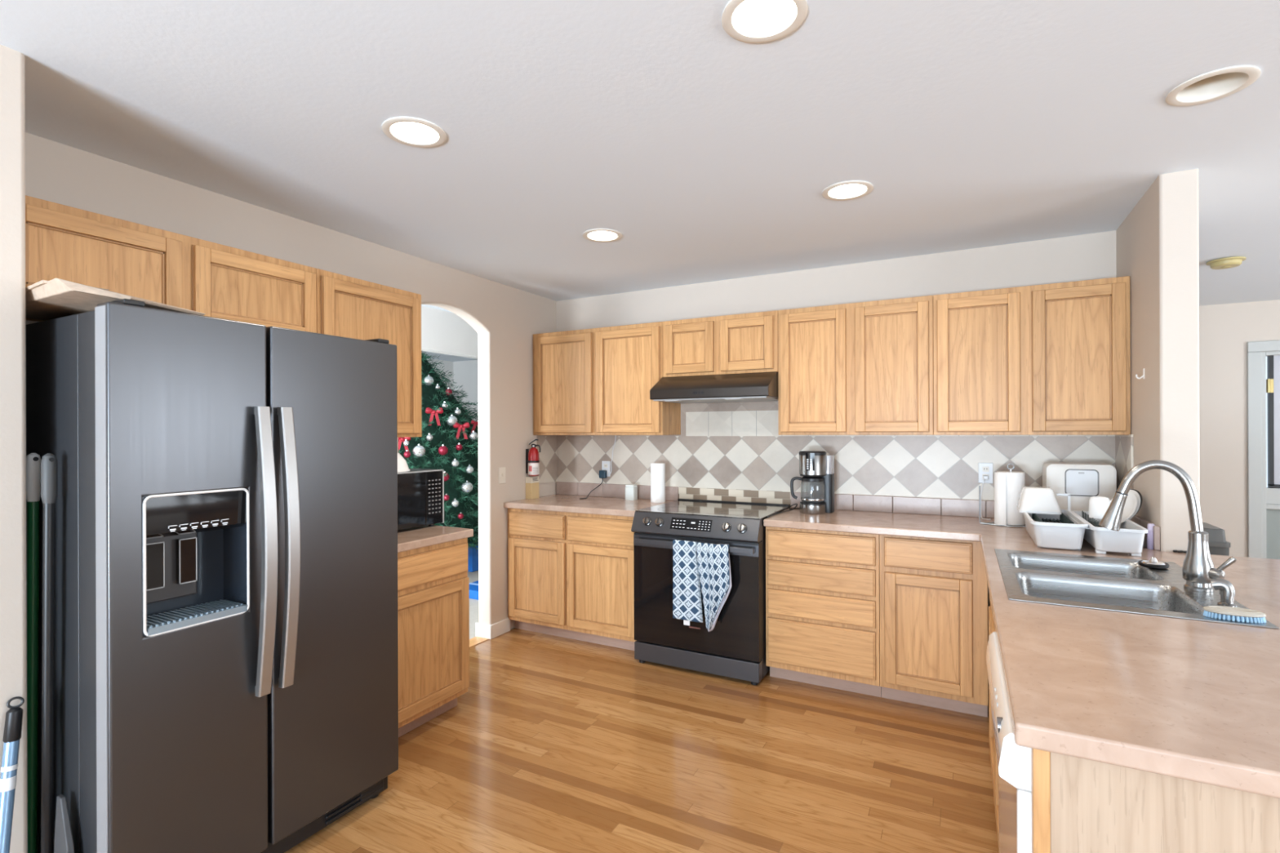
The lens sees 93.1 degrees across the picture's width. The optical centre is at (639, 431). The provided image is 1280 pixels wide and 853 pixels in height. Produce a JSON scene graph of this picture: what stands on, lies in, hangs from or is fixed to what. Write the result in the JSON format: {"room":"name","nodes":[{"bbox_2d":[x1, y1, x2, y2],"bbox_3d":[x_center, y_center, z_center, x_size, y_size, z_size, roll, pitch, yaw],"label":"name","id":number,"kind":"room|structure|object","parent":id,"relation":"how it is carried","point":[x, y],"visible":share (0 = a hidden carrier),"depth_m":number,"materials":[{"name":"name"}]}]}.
{"room":"kitchen","nodes":[
{"label":"kitchen","id":0,"kind":"room"},
{"bbox_2d":[0,44,27,852],"bbox_3d":[-1.954,0.183,1.744,0.582,2.460,0.112,0,0,28],"label":"wall","id":1,"kind":"structure","parent":0,"point":[13,554],"depth_m":1.63,"materials":[{"name":"beige paint"}]},
{"bbox_2d":[25,132,556,629],"bbox_3d":[-2.067,0.064,2.272,0.112,2.700,11.280,0,0,28],"label":"wall","id":2,"kind":"structure","parent":0,"point":[505,319],"depth_m":3.50,"materials":[{"name":"beige paint"}]},
{"bbox_2d":[25,195,316,333],"bbox_3d":[-1.799,-0.553,2.311,0.326,0.341,1.020,0,0,28],"label":"upper cabinet","id":3,"kind":"object","parent":2,"relation":"attached to","point":[63,242],"visible":0.67,"depth_m":2.17,"materials":[{"name":"brown wood"}]},
{"bbox_2d":[316,268,422,437],"bbox_3d":[-1.421,-0.347,3.024,0.326,0.755,0.589,0,0,28],"label":"upper cabinet","id":4,"kind":"object","parent":2,"relation":"attached to","point":[348,307],"visible":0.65,"depth_m":3.00,"materials":[{"name":"brown wood"}]},
{"bbox_2d":[475,617,510,639],"bbox_3d":[-1.024,1.363,4.231,0.140,0.095,0.205,0,0,28],"label":"baseboard","id":5,"kind":"structure","parent":2,"relation":"attached to","point":[483,630],"depth_m":4.16,"materials":[{"name":"white wood"}]},
{"bbox_2d":[498,466,505,484],"bbox_3d":[-0.958,0.307,4.229,0.013,0.114,0.072,0,0,28],"label":"light switch","id":6,"kind":"object","parent":2,"relation":"attached to","point":[502,469],"visible":1,"depth_m":4.22,"materials":[{"name":"beige plastic"}]},
{"bbox_2d":[525,439,540,475],"bbox_3d":[-0.789,0.190,4.452,0.104,0.268,0.085,0,0,28],"label":"fire extinguisher","id":7,"kind":"object","parent":2,"relation":"attached to","point":[532,464],"visible":1,"depth_m":4.42,"materials":[{"name":"red metal"}]},
{"bbox_2d":[537,435,556,484],"bbox_3d":[-0.717,0.210,4.689,0.008,0.370,0.245,0,0,28],"label":"tile backsplash","id":8,"kind":"structure","parent":2,"relation":"attached to","point":[548,443],"depth_m":4.68,"materials":[{"name":"beige tile"}]},
{"bbox_2d":[426,358,453,394],"bbox_3d":[-4.144,0.171,6.382,0.100,2.500,6.000,0,0,28],"label":"wall","id":9,"kind":"structure","parent":0,"point":[446,365],"depth_m":8.80,"materials":[{"name":"white paint"}]},
{"bbox_2d":[421,306,477,359],"bbox_3d":[-1.771,-0.863,5.123,0.120,0.368,5.800,0,0,28],"label":"wall header","id":10,"kind":"structure","parent":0,"point":[443,332],"depth_m":5.21,"materials":[{"name":"white paint"}]},
{"bbox_2d":[453,360,478,422],"bbox_3d":[-1.105,0.160,8.111,3.654,2.500,0.100,0,0,28],"label":"wall","id":11,"kind":"structure","parent":0,"point":[465,372],"depth_m":8.79,"materials":[{"name":"white paint"}]},
{"bbox_2d":[469,635,488,648],"bbox_3d":[-1.240,1.464,3.823,0.112,0.114,0.750,0,0,28],"label":"floor","id":12,"kind":"structure","parent":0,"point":[477,640],"depth_m":4.08,"materials":[{"name":"brown wood"}]},
{"bbox_2d":[0,0,1279,361],"bbox_3d":[-0.401,-1.187,1.387,11.400,0.310,11.480,0,0,28],"label":"ceiling","id":13,"kind":"structure","parent":0,"point":[713,155],"depth_m":2.03,"materials":[{"name":"white paint"}]},
{"bbox_2d":[382,116,446,147],"bbox_3d":[-0.776,-1.042,2.092,0.210,0.037,0.210,0,0,28],"label":"recessed light","id":14,"kind":"object","parent":13,"relation":"in","point":[406,131],"visible":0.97,"depth_m":2.09,"materials":[{"name":"beige"}]},
{"bbox_2d":[582,228,622,242],"bbox_3d":[-0.198,-1.044,3.195,0.210,0.037,0.210,0,0,28],"label":"recessed light","id":15,"kind":"object","parent":13,"relation":"in","point":[599,235],"visible":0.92,"depth_m":3.19,"materials":[{"name":"beige"}]},
{"bbox_2d":[721,0,808,43],"bbox_3d":[0.308,-1.046,1.507,0.210,0.037,0.210,0,0,28],"label":"recessed light","id":16,"kind":"object","parent":13,"relation":"in","point":[749,21],"visible":1,"depth_m":1.52,"materials":[{"name":"beige"}]},
{"bbox_2d":[822,180,873,200],"bbox_3d":[0.893,-1.048,2.612,0.210,0.037,0.210,0,0,28],"label":"recessed light","id":17,"kind":"object","parent":13,"relation":"in","point":[852,189],"visible":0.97,"depth_m":2.61,"materials":[{"name":"beige"}]},
{"bbox_2d":[1165,65,1261,106],"bbox_3d":[1.722,-1.101,1.829,0.210,0.137,0.210,0,0,28],"label":"recessed light","id":18,"kind":"object","parent":13,"relation":"in","point":[1218,84],"visible":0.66,"depth_m":1.86,"materials":[{"name":"beige"}]},
{"bbox_2d":[1206,256,1245,269],"bbox_3d":[3.577,-1.023,3.705,0.176,0.048,0.176,0,0,28],"label":"smoke detector","id":19,"kind":"object","parent":13,"relation":"attached to","point":[1228,262],"visible":1,"depth_m":3.66,"materials":[{"name":"beige plastic"}]},
{"bbox_2d":[284,570,999,852],"bbox_3d":[-0.347,1.468,1.364,11.300,0.120,11.480,0,0,28],"label":"floor","id":20,"kind":"structure","parent":0,"point":[553,744],"depth_m":2.53,"materials":[{"name":"brown wood"}]},
{"bbox_2d":[0,696,24,852],"bbox_3d":[-1.647,1.060,1.544,0.080,0.704,0.169,0,0,-30],"label":"handle","id":21,"kind":"object","parent":20,"relation":"on","point":[14,716],"visible":1,"depth_m":1.59,"materials":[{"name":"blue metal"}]},
{"bbox_2d":[26,453,41,852],"bbox_3d":[-1.732,0.737,1.724,0.083,1.352,0.040,0,0,28],"label":"broom","id":22,"kind":"object","parent":20,"relation":"on","point":[33,460],"visible":0.93,"depth_m":1.71,"materials":[{"name":"green"}]},
{"bbox_2d":[40,453,57,852],"bbox_3d":[-1.640,0.736,1.676,0.083,1.352,0.040,0,0,28],"label":"broom","id":23,"kind":"object","parent":20,"relation":"on","point":[49,460],"visible":1,"depth_m":1.66,"materials":[{"name":"black plastic"}]},
{"bbox_2d":[53,794,74,852],"bbox_3d":[-1.550,1.202,1.637,0.100,0.420,0.026,0,0,28],"label":"dustpan","id":24,"kind":"object","parent":20,"relation":"on","point":[64,841],"visible":1,"depth_m":1.64,"materials":[{"name":"grey plastic"}]},
{"bbox_2d":[25,298,398,852],"bbox_3d":[-1.473,0.531,2.124,0.885,1.762,0.906,0,0,28],"label":"refrigerator","id":25,"kind":"object","parent":20,"relation":"on","point":[226,620],"visible":1,"depth_m":1.78,"materials":[{"name":"grey metal"}]},
{"bbox_2d":[25,278,205,320],"bbox_3d":[-1.628,-0.363,1.830,0.649,0.080,0.346,0,0,28],"label":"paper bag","id":26,"kind":"object","parent":25,"relation":"on","point":[55,298],"visible":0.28,"depth_m":1.68,"materials":[{"name":"beige paper"}]},
{"bbox_2d":[397,537,469,737],"bbox_3d":[-1.279,0.974,2.953,0.632,0.874,0.616,0,0,28],"label":"base cabinet","id":27,"kind":"object","parent":20,"relation":"on","point":[433,580],"visible":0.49,"depth_m":2.87,"materials":[{"name":"brown wood"}]},
{"bbox_2d":[397,524,473,552],"bbox_3d":[-1.278,0.516,2.952,0.641,0.039,0.640,0,0,28],"label":"countertop","id":28,"kind":"structure","parent":27,"relation":"on","point":[414,538],"depth_m":2.93,"materials":[{"name":"beige laminate"}]},
{"bbox_2d":[397,468,444,530],"bbox_3d":[-1.320,0.350,3.083,0.378,0.294,0.492,0,0,28],"label":"microwave","id":29,"kind":"object","parent":28,"relation":"on","point":[420,491],"visible":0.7,"depth_m":3.08,"materials":[{"name":"black metal"}]},
{"bbox_2d":[397,452,410,472],"bbox_3d":[-1.286,0.148,3.041,0.251,0.110,0.251,0,0,28],"label":"bowl","id":30,"kind":"object","parent":29,"relation":"on","point":[402,466],"visible":0.21,"depth_m":3.02,"materials":[{"name":"white ceramic"}]},
{"bbox_2d":[398,351,478,551],"bbox_3d":[-2.352,0.228,6.255,2.442,2.374,2.453,0,0,-42],"label":"tree","id":31,"kind":"object","parent":20,"relation":"on","point":[445,434],"visible":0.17,"depth_m":5.72,"materials":[{"name":"green plant"}]},
{"bbox_2d":[398,436,410,451],"bbox_3d":[-2.102,0.108,5.369,0.142,0.150,0.057,0,0,-21],"label":"ribbon bow","id":32,"kind":"object","parent":31,"relation":"attached to","point":[400,439],"visible":0.58,"depth_m":5.35,"materials":[{"name":"red fabric"}]},
{"bbox_2d":[403,449,410,457],"bbox_3d":[-2.030,0.195,5.290,0.060,0.074,0.060,0,0,28],"label":"ornament","id":33,"kind":"object","parent":31,"relation":"hanging from","point":[406,454],"visible":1,"depth_m":5.27,"materials":[{"name":"red glass"}]},
{"bbox_2d":[412,443,426,457],"bbox_3d":[-1.947,0.169,5.350,0.110,0.124,0.110,0,0,28],"label":"ornament","id":34,"kind":"object","parent":31,"relation":"attached to","point":[419,451],"visible":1,"depth_m":5.31,"materials":[{"name":"silver glass"}]},
{"bbox_2d":[423,374,434,386],"bbox_3d":[-2.064,-0.500,5.930,0.096,0.110,0.096,0,0,28],"label":"ornament","id":35,"kind":"object","parent":31,"relation":"attached to","point":[428,380],"visible":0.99,"depth_m":5.90,"materials":[{"name":"silver glass"}]},
{"bbox_2d":[425,407,443,425],"bbox_3d":[-1.928,-0.139,5.691,0.161,0.170,0.061,0,0,-19],"label":"ribbon bow","id":36,"kind":"object","parent":31,"relation":"attached to","point":[428,411],"visible":0.98,"depth_m":5.67,"materials":[{"name":"red fabric"}]},
{"bbox_2d":[438,444,448,455],"bbox_3d":[-1.768,0.165,5.450,0.088,0.102,0.088,0,0,28],"label":"ornament","id":37,"kind":"object","parent":31,"relation":"hanging from","point":[442,450],"visible":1,"depth_m":5.42,"materials":[{"name":"red glass"}]},
{"bbox_2d":[446,414,457,426],"bbox_3d":[-1.782,-0.106,5.750,0.100,0.114,0.100,0,0,28],"label":"ornament","id":38,"kind":"object","parent":31,"relation":"attached to","point":[452,420],"visible":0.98,"depth_m":5.71,"materials":[{"name":"silver glass"}]},
{"bbox_2d":[451,457,458,466],"bbox_3d":[-1.660,0.280,5.450,0.068,0.082,0.068,0,0,28],"label":"ornament","id":39,"kind":"object","parent":31,"relation":"attached to","point":[455,463],"visible":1,"depth_m":5.43,"materials":[{"name":"silver glass"}]},
{"bbox_2d":[451,497,458,506],"bbox_3d":[-1.660,0.639,5.450,0.068,0.082,0.068,0,0,28],"label":"ornament","id":40,"kind":"object","parent":31,"relation":"attached to","point":[455,503],"visible":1,"depth_m":5.43,"materials":[{"name":"silver glass"}]},
{"bbox_2d":[453,422,469,439],"bbox_3d":[-1.696,-0.006,5.770,0.151,0.160,0.058,0,0,-16],"label":"ribbon bow","id":41,"kind":"object","parent":31,"relation":"attached to","point":[466,424],"visible":0.98,"depth_m":5.75,"materials":[{"name":"red fabric"}]},
{"bbox_2d":[461,480,472,493],"bbox_3d":[-1.575,0.503,5.530,0.104,0.118,0.104,0,0,28],"label":"ornament","id":42,"kind":"object","parent":31,"relation":"attached to","point":[467,486],"visible":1,"depth_m":5.50,"materials":[{"name":"silver glass"}]},
{"bbox_2d":[465,464,473,473],"bbox_3d":[-1.559,0.344,5.550,0.072,0.086,0.072,0,0,28],"label":"ornament","id":43,"kind":"object","parent":31,"relation":"attached to","point":[469,469],"visible":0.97,"depth_m":5.53,"materials":[{"name":"silver glass"}]},
{"bbox_2d":[469,431,477,439],"bbox_3d":[-1.591,0.038,5.800,0.080,0.094,0.080,0,0,28],"label":"ornament","id":44,"kind":"object","parent":31,"relation":"attached to","point":[473,436],"visible":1,"depth_m":5.77,"materials":[{"name":"silver glass"}]},
{"bbox_2d":[471,420,478,432],"bbox_3d":[-1.610,-0.050,5.987,0.113,0.120,0.051,0,0,-15],"label":"ribbon bow","id":45,"kind":"object","parent":31,"relation":"attached to","point":[473,422],"visible":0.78,"depth_m":5.97,"materials":[{"name":"red fabric"}]},
{"bbox_2d":[467,540,478,572],"bbox_3d":[-1.758,1.283,6.394,0.404,0.266,0.450,0,0,28],"label":"present","id":46,"kind":"object","parent":20,"relation":"on","point":[473,556],"visible":0.23,"depth_m":6.12,"materials":[{"name":"blue paper"}]},
{"bbox_2d":[469,580,478,599],"bbox_3d":[-1.365,1.377,5.286,0.334,0.076,0.340,0,0,28],"label":"present","id":47,"kind":"object","parent":20,"relation":"on","point":[473,586],"visible":0.04,"depth_m":5.13,"materials":[{"name":"blue paper"}]},
{"bbox_2d":[507,507,636,650],"bbox_3d":[-0.333,0.971,4.282,1.058,0.874,0.606,0,0,28],"label":"base cabinet","id":48,"kind":"object","parent":20,"relation":"on","point":[571,575],"visible":0.83,"depth_m":4.01,"materials":[{"name":"brown wood"}]},
{"bbox_2d":[503,493,675,516],"bbox_3d":[-0.340,0.513,4.273,1.062,0.039,0.628,0,0,28],"label":"countertop","id":49,"kind":"structure","parent":48,"relation":"on","point":[614,506],"depth_m":4.13,"materials":[{"name":"beige laminate"}]},
{"bbox_2d":[525,475,538,498],"bbox_3d":[-0.795,0.414,4.484,0.058,0.161,0.090,0,0,28],"label":"jar","id":50,"kind":"object","parent":49,"relation":"on","point":[531,482],"visible":1,"depth_m":4.45,"materials":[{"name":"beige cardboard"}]},
{"bbox_2d":[555,481,678,500],"bbox_3d":[-0.193,0.444,4.540,1.048,0.098,0.019,0,0,28],"label":"backsplash","id":51,"kind":"structure","parent":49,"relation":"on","point":[618,491],"depth_m":4.56,"materials":[{"name":"tile"}]},
{"bbox_2d":[625,484,637,500],"bbox_3d":[-0.062,0.436,4.375,0.072,0.112,0.072,0,0,28],"label":"canister","id":52,"kind":"object","parent":49,"relation":"on","point":[631,490],"visible":1,"depth_m":4.34,"materials":[{"name":"white ceramic"}]},
{"bbox_2d":[650,462,665,502],"bbox_3d":[0.125,0.356,4.223,0.101,0.271,0.101,0,0,28],"label":"paper towel roll","id":53,"kind":"object","parent":49,"relation":"on","point":[657,469],"visible":1,"depth_m":4.18,"materials":[{"name":"white paper"}]},
{"bbox_2d":[631,498,790,684],"bbox_3d":[0.455,0.940,3.788,0.786,0.930,0.738,0,0,28],"label":"range","id":54,"kind":"object","parent":20,"relation":"on","point":[735,647],"visible":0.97,"depth_m":3.51,"materials":[{"name":"grey metal"}]},
{"bbox_2d":[672,539,702,625],"bbox_3d":[0.274,0.865,3.465,0.180,0.478,0.043,0,0,28],"label":"dish towel","id":55,"kind":"object","parent":54,"relation":"hanging from","point":[686,596],"visible":0.99,"depth_m":3.45,"materials":[{"name":"fabric"}]},
{"bbox_2d":[635,500,789,519],"bbox_3d":[0.471,0.486,3.821,0.784,0.007,0.657,0,0,28],"label":"cooktop","id":56,"kind":"object","parent":54,"relation":"in","point":[682,509],"depth_m":3.71,"materials":[{"name":"grey glass"}]},
{"bbox_2d":[696,542,731,631],"bbox_3d":[0.407,0.868,3.368,0.210,0.483,0.071,0,0,28],"label":"dish towel","id":57,"kind":"object","parent":54,"relation":"hanging from","point":[713,559],"visible":1,"depth_m":3.35,"materials":[{"name":"fabric"}]},
{"bbox_2d":[765,526,881,697],"bbox_3d":[1.103,0.965,3.521,0.597,0.874,0.606,0,0,28],"label":"base cabinet","id":58,"kind":"object","parent":20,"relation":"on","point":[823,604],"visible":0.9,"depth_m":3.25,"materials":[{"name":"brown wood"}]},
{"bbox_2d":[763,506,1279,798],"bbox_3d":[1.300,0.507,2.212,2.176,0.039,2.734,0,0,28],"label":"countertop","id":59,"kind":"structure","parent":58,"relation":"on","point":[1190,700],"depth_m":1.24,"materials":[{"name":"beige laminate"}]},
{"bbox_2d":[767,450,834,517],"bbox_3d":[0.962,0.304,3.585,0.288,0.372,0.476,0,0,28],"label":"coffee maker","id":60,"kind":"object","parent":59,"relation":"on","point":[816,468],"visible":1,"depth_m":3.59,"materials":[{"name":"silver metal"}]},
{"bbox_2d":[791,492,994,518],"bbox_3d":[1.710,0.437,3.531,1.664,0.098,0.019,0,0,28],"label":"backsplash","id":61,"kind":"structure","parent":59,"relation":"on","point":[901,504],"depth_m":3.58,"materials":[{"name":"tile"}]},
{"bbox_2d":[980,475,991,519],"bbox_3d":[1.921,0.368,3.375,0.049,0.241,0.083,0,0,28],"label":"cord","id":62,"kind":"object","parent":59,"relation":"on","point":[984,477],"visible":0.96,"depth_m":3.39,"materials":[{"name":"white plastic"}]},
{"bbox_2d":[978,463,1026,527],"bbox_3d":[1.892,0.326,3.134,0.203,0.321,0.154,0,0,-11],"label":"paper towel holder","id":63,"kind":"object","parent":59,"relation":"on","point":[987,523],"visible":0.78,"depth_m":3.16,"materials":[{"name":"silver metal"}]},
{"bbox_2d":[994,471,1025,525],"bbox_3d":[1.912,0.344,3.139,0.138,0.269,0.132,0,0,28],"label":"paper towel roll","id":64,"kind":"object","parent":63,"relation":"on","point":[1008,486],"visible":0.98,"depth_m":3.09,"materials":[{"name":"white paper"}]},
{"bbox_2d":[1042,462,1116,511],"bbox_3d":[2.246,0.323,3.113,0.296,0.322,0.183,0,0,28],"label":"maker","id":65,"kind":"object","parent":59,"relation":"on","point":[1083,481],"visible":0.66,"depth_m":3.04,"materials":[{"name":"white plastic"}]},
{"bbox_2d":[1022,493,1147,556],"bbox_3d":[1.904,0.390,2.645,0.378,0.190,0.561,0,0,28],"label":"dish rack","id":66,"kind":"object","parent":59,"relation":"on","point":[1067,530],"visible":0.97,"depth_m":2.47,"materials":[{"name":"white plastic"}]},
{"bbox_2d":[1016,486,1061,514],"bbox_3d":[1.875,0.321,2.855,0.166,0.114,0.160,0,0,28],"label":"food container","id":67,"kind":"object","parent":66,"relation":"in","point":[1033,500],"visible":0.98,"depth_m":2.80,"materials":[{"name":"white plastic"}]},
{"bbox_2d":[1022,509,1088,550],"bbox_3d":[1.831,0.428,2.700,0.198,0.108,0.531,0,0,28],"label":"tub","id":68,"kind":"object","parent":66,"relation":"in","point":[1067,530],"depth_m":2.50,"materials":[{"name":"white plastic"}]},
{"bbox_2d":[1088,496,1111,519],"bbox_3d":[1.992,0.328,2.618,0.095,0.090,0.075,0,0,-4],"label":"mug","id":69,"kind":"object","parent":66,"relation":"in","point":[1098,505],"visible":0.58,"depth_m":2.59,"materials":[{"name":"white ceramic"}]},
{"bbox_2d":[1071,511,1147,553],"bbox_3d":[1.992,0.425,2.598,0.178,0.096,0.561,0,0,28],"label":"tub","id":70,"kind":"object","parent":66,"relation":"in","point":[1130,537],"depth_m":2.38,"materials":[{"name":"white plastic"}]},
{"bbox_2d":[1111,491,1137,523],"bbox_3d":[2.102,0.332,2.649,0.067,0.145,0.158,0,0,5],"label":"plate","id":71,"kind":"object","parent":66,"relation":"in","point":[1131,504],"visible":0.51,"depth_m":2.62,"materials":[{"name":"white ceramic"}]},
{"bbox_2d":[1128,489,1140,519],"bbox_3d":[2.143,0.332,2.684,0.068,0.148,0.162,0,0,5],"label":"plate","id":72,"kind":"object","parent":66,"relation":"in","point":[1135,492],"visible":0.14,"depth_m":2.62,"materials":[{"name":"white ceramic"}]},
{"bbox_2d":[1129,488,1142,519],"bbox_3d":[2.180,0.332,2.721,0.068,0.147,0.160,0,0,1],"label":"plate","id":73,"kind":"object","parent":66,"relation":"in","point":[1137,491],"visible":0.15,"depth_m":2.66,"materials":[{"name":"white ceramic"}]},
{"bbox_2d":[994,548,1279,629],"bbox_3d":[1.516,0.574,1.994,0.570,0.182,0.837,0,0,28],"label":"sink","id":74,"kind":"object","parent":59,"relation":"in","point":[1091,582],"visible":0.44,"depth_m":2.00,"materials":[{"name":"silver metal"}]},
{"bbox_2d":[1137,556,1169,568],"bbox_3d":[1.820,0.463,2.151,0.086,0.035,0.086,0,0,28],"label":"strainer","id":75,"kind":"object","parent":74,"relation":"on","point":[1153,562],"visible":1,"depth_m":2.13,"materials":[{"name":"silver plastic"}]},
{"bbox_2d":[1141,556,1165,564],"bbox_3d":[1.820,0.456,2.151,0.068,0.022,0.068,0,0,28],"label":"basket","id":76,"kind":"object","parent":75,"relation":"on","point":[1153,561],"depth_m":2.14,"materials":[{"name":"silver metal"}]},
{"bbox_2d":[1209,577,1237,607],"bbox_3d":[1.610,0.444,1.675,0.055,0.074,0.041,0,0,28],"label":"soap dispenser","id":77,"kind":"object","parent":74,"relation":"on","point":[1227,590],"visible":0.99,"depth_m":1.66,"materials":[{"name":"silver metal"}]},
{"bbox_2d":[1203,605,1266,622],"bbox_3d":[1.528,0.469,1.561,0.121,0.025,0.060,0,0,28],"label":"scrub brush","id":78,"kind":"object","parent":74,"relation":"on","point":[1228,613],"visible":1,"depth_m":1.55,"materials":[{"name":"beige"}]},
{"bbox_2d":[1129,515,1159,550],"bbox_3d":[2.279,0.435,2.797,0.019,0.098,0.741,0,0,28],"label":"curb","id":79,"kind":"object","parent":59,"relation":"on","point":[1140,521],"visible":0.35,"depth_m":2.48,"materials":[{"name":"tile"}]},
{"bbox_2d":[1142,533,1146,547],"bbox_3d":[2.142,0.455,2.620,0.050,0.058,0.205,0,0,28],"label":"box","id":80,"kind":"object","parent":59,"relation":"on","point":[1144,544],"visible":0.11,"depth_m":2.53,"materials":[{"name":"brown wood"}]},
{"bbox_2d":[1146,523,1155,549],"bbox_3d":[2.107,0.433,2.500,0.027,0.104,0.027,0,0,28],"label":"bottle","id":81,"kind":"object","parent":59,"relation":"on","point":[1149,526],"visible":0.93,"depth_m":2.49,"materials":[{"name":"purple plastic"}]},
{"bbox_2d":[1098,460,1236,591],"bbox_3d":[1.622,0.285,1.884,0.320,0.392,0.087,0,0,28],"label":"faucet","id":82,"kind":"object","parent":59,"relation":"on","point":[1197,569],"visible":0.99,"depth_m":1.85,"materials":[{"name":"silver metal"}]},
{"bbox_2d":[879,534,988,717],"bbox_3d":[1.583,0.964,3.267,0.485,0.874,0.606,0,0,28],"label":"base cabinet","id":83,"kind":"object","parent":20,"relation":"on","point":[933,593],"visible":0.93,"depth_m":3.01,"materials":[{"name":"brown wood"}]},
{"bbox_2d":[988,605,999,852],"bbox_3d":[1.557,1.051,2.116,0.572,0.700,1.452,0,0,28],"label":"base cabinet","id":84,"kind":"object","parent":20,"relation":"on","point":[994,769],"visible":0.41,"depth_m":2.19,"materials":[{"name":"brown wood"}]},
{"bbox_2d":[986,631,1031,852],"bbox_3d":[1.049,0.967,1.209,0.604,0.872,0.616,0,0,28],"label":"dishwasher","id":85,"kind":"object","parent":20,"relation":"on","point":[1014,761],"visible":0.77,"depth_m":1.12,"materials":[{"name":"white plastic"}]},
{"bbox_2d":[1031,748,1279,852],"bbox_3d":[1.582,0.965,1.629,1.055,0.872,1.924,0,0,28],"label":"end panel","id":86,"kind":"object","parent":20,"relation":"on","point":[1079,805],"visible":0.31,"depth_m":0.96,"materials":[{"name":"brown wood"}]},
{"bbox_2d":[1202,522,1231,555],"bbox_3d":[3.669,1.006,4.028,0.292,0.774,0.360,0,0,28],"label":"trash bin","id":87,"kind":"object","parent":20,"relation":"on","point":[1218,544],"visible":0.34,"depth_m":3.84,"materials":[{"name":"grey plastic"}]},
{"bbox_2d":[555,230,1116,679],"bbox_3d":[0.991,0.053,4.003,3.671,2.700,0.120,0,0,28],"label":"wall","id":88,"kind":"structure","parent":0,"point":[1091,256],"depth_m":3.73,"materials":[{"name":"beige paint"}]},
{"bbox_2d":[533,321,680,435],"bbox_3d":[-0.260,-0.351,4.412,1.075,0.755,0.326,0,0,28],"label":"upper cabinet","id":89,"kind":"object","parent":88,"relation":"attached to","point":[593,381],"visible":0.99,"depth_m":4.24,"materials":[{"name":"brown wood"}]},
{"bbox_2d":[649,371,777,404],"bbox_3d":[0.514,-0.276,3.894,0.769,0.167,0.492,0,0,28],"label":"range hood","id":90,"kind":"object","parent":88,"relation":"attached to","point":[757,386],"visible":0.9,"depth_m":3.72,"materials":[{"name":"brown metal"}]},
{"bbox_2d":[664,398,742,401],"bbox_3d":[0.392,-0.194,3.753,0.500,0.004,0.060,0,0,28],"label":"light","id":91,"kind":"object","parent":90,"relation":"on","point":[682,399],"depth_m":3.74,"materials":[{"name":"white plastic"}]},
{"bbox_2d":[662,310,777,377],"bbox_3d":[0.558,-0.547,3.979,0.773,0.370,0.326,0,0,28],"label":"upper cabinet","id":92,"kind":"object","parent":88,"relation":"attached to","point":[744,343],"visible":0.96,"depth_m":3.82,"materials":[{"name":"brown wood"}]},
{"bbox_2d":[556,400,1115,517],"bbox_3d":[0.905,0.137,3.974,3.545,0.708,0.010,0,0,28],"label":"tile backsplash","id":93,"kind":"structure","parent":88,"relation":"attached to","point":[724,451],"depth_m":3.97,"materials":[{"name":"white tile"}]},
{"bbox_2d":[601,461,609,476],"bbox_3d":[-0.257,0.282,4.580,0.072,0.116,0.008,0,0,28],"label":"wall outlet","id":94,"kind":"object","parent":93,"relation":"attached to","point":[605,464],"visible":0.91,"depth_m":4.57,"materials":[{"name":"white plastic"}]},
{"bbox_2d":[579,470,606,498],"bbox_3d":[-0.369,0.393,4.530,0.241,0.201,0.102,0,0,-35],"label":"plug adapter","id":95,"kind":"object","parent":94,"relation":"attached to","point":[602,473],"visible":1,"depth_m":4.55,"materials":[{"name":"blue plastic"}]},
{"bbox_2d":[977,462,993,483],"bbox_3d":[1.945,0.234,3.414,0.072,0.116,0.008,0,0,28],"label":"wall outlet","id":96,"kind":"object","parent":93,"relation":"attached to","point":[984,468],"visible":1,"depth_m":3.41,"materials":[{"name":"white plastic"}]},
{"bbox_2d":[982,466,989,471],"bbox_3d":[1.944,0.212,3.412,0.032,0.030,0.002,0,0,28],"label":"socket","id":97,"kind":"object","parent":96,"relation":"attached to","point":[984,468],"depth_m":3.41,"materials":[{"name":"white plastic"}]},
{"bbox_2d":[777,295,933,435],"bbox_3d":[1.275,-0.357,3.599,0.844,0.755,0.326,0,0,28],"label":"upper cabinet","id":98,"kind":"object","parent":88,"relation":"attached to","point":[861,368],"visible":0.98,"depth_m":3.44,"materials":[{"name":"brown wood"}]},
{"bbox_2d":[933,275,1130,435],"bbox_3d":[2.022,-0.359,3.204,0.843,0.755,0.326,0,0,28],"label":"upper cabinet","id":99,"kind":"object","parent":88,"relation":"attached to","point":[1053,358],"visible":1,"depth_m":3.04,"materials":[{"name":"brown wood"}]},
{"bbox_2d":[1115,168,1199,552],"bbox_3d":[2.376,0.168,2.829,0.124,2.460,0.899,0,0,28],"label":"wall","id":100,"kind":"structure","parent":0,"point":[1157,242],"depth_m":2.45,"materials":[{"name":"beige paint"}]},
{"bbox_2d":[1115,434,1133,489],"bbox_3d":[2.389,0.199,2.995,0.008,0.370,0.330,0,0,28],"label":"tile backsplash","id":101,"kind":"structure","parent":100,"relation":"attached to","point":[1123,443],"depth_m":3.00,"materials":[{"name":"beige tile"}]},
{"bbox_2d":[1199,299,1279,557],"bbox_3d":[5.541,0.036,4.692,4.000,2.700,0.120,0,0,28],"label":"wall","id":102,"kind":"structure","parent":0,"point":[1225,330],"depth_m":5.00,"materials":[{"name":"beige paint"}]},
{"bbox_2d":[1247,340,1279,559],"bbox_3d":[5.396,0.329,4.753,0.975,2.115,0.130,0,0,28],"label":"door","id":103,"kind":"structure","parent":102,"relation":"in","point":[1263,502],"depth_m":4.90,"materials":[{"name":"grey wood"}]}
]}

